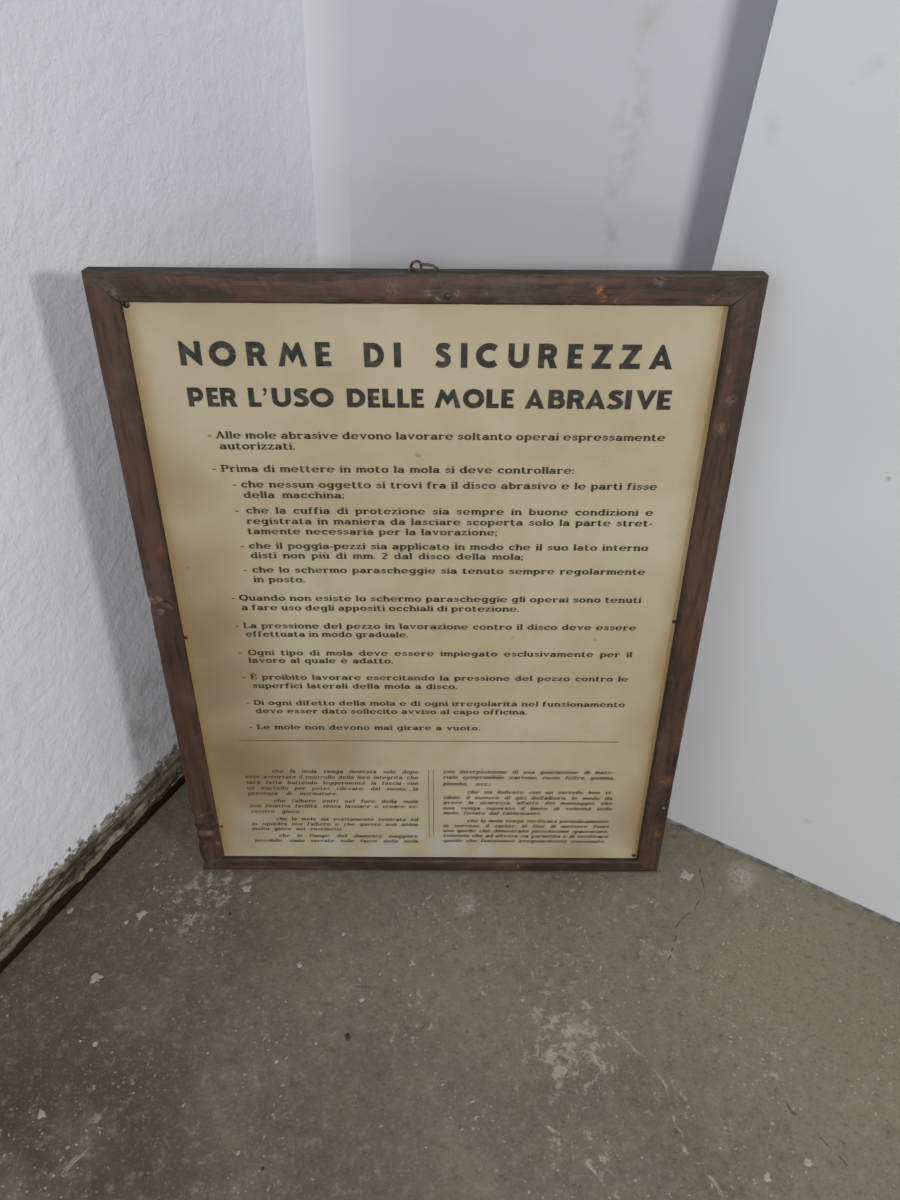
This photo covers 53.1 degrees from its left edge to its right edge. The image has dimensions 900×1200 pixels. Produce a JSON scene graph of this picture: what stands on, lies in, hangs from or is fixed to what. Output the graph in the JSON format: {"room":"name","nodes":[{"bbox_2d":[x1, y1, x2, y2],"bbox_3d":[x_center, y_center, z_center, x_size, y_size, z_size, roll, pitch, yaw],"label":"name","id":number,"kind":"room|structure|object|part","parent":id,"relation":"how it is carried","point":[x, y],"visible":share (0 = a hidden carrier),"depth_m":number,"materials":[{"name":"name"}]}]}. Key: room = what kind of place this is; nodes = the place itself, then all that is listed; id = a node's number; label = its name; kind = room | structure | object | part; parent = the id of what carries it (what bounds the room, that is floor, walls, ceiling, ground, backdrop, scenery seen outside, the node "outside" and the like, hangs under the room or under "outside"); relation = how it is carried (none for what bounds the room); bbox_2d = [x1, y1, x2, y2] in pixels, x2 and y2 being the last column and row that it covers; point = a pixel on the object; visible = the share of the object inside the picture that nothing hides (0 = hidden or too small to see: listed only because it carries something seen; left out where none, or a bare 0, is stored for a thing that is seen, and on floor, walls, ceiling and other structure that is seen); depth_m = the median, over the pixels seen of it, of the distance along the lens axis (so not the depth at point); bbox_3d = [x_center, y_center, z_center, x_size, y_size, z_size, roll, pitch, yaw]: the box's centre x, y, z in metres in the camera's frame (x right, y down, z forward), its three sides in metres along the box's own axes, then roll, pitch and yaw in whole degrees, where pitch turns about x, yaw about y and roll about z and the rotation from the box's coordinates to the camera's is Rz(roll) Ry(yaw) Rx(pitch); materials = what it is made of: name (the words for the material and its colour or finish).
{"room":"workshop","nodes":[
{"label":"workshop","id":0,"kind":"room"},
{"bbox_2d":[0,0,317,926],"bbox_3d":[-0.842,-0.243,0.007,0.106,2.500,2.787,19,43,21],"label":"wall","id":1,"kind":"structure","parent":0,"point":[134,133],"depth_m":1.00,"materials":[{"name":"paint"}]},
{"bbox_2d":[0,751,185,973],"bbox_3d":[-0.814,0.738,0.739,0.016,0.056,2.720,19,43,21],"label":"baseboard","id":2,"kind":"structure","parent":1,"relation":"attached to","point":[29,920],"depth_m":1.21,"materials":[{"name":"black wood"}]},
{"bbox_2d":[302,0,350,267],"bbox_3d":[-0.142,-0.991,0.925,0.067,2.500,0.199,31,48,32],"label":"trim","id":3,"kind":"structure","parent":1,"relation":"attached to","point":[324,21],"depth_m":1.17,"materials":[{"name":"paint"}]},
{"bbox_2d":[0,782,899,1199],"bbox_3d":[0.171,0.856,0.720,5.200,0.101,3.400,0,39,0],"label":"floor","id":4,"kind":"structure","parent":0,"point":[714,1023],"depth_m":1.06,"materials":[{"name":"concrete"}]},
{"bbox_2d":[81,260,768,871],"bbox_3d":[-0.025,0.030,1.025,0.622,0.791,0.116,0,39,0],"label":"framed notice","id":5,"kind":"object","parent":4,"relation":"on","point":[427,557],"visible":1,"depth_m":0.96,"materials":[{"name":"beige paper"}]},
{"bbox_3d":[-0.022,-0.287,0.824,0.620,0.028,0.022,0,32,0],"label":"frame rail","id":6,"kind":"part","parent":5,"relation":"part of","materials":[{"name":"brown wood"}]},
{"bbox_3d":[-0.018,-0.301,0.817,0.020,0.009,0.003,0,32,0],"label":"wire arm","id":7,"kind":"part","parent":5,"relation":"part of"},
{"bbox_3d":[-0.027,0.356,1.231,0.620,0.021,0.022,0,32,0],"label":"frame rail","id":8,"kind":"part","parent":5,"relation":"part of","materials":[{"name":"brown wood"}]},
{"bbox_2d":[347,0,777,270],"bbox_3d":[0.320,-0.850,0.754,0.984,2.500,0.257,21,44,24],"label":"wall","id":9,"kind":"structure","parent":0,"point":[484,134],"depth_m":1.05,"materials":[{"name":"paint"}]},
{"bbox_2d":[667,0,899,921],"bbox_3d":[1.206,-0.351,0.148,2.262,2.500,0.126,21,44,24],"label":"wall","id":10,"kind":"structure","parent":0,"point":[789,757],"depth_m":0.92,"materials":[{"name":"paint"}]},
{"bbox_2d":[666,818,899,926],"bbox_3d":[1.122,0.630,0.918,2.150,0.006,0.005,21,44,24],"label":"baseboard","id":11,"kind":"structure","parent":10,"relation":"attached to","point":[775,868],"depth_m":1.23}
]}

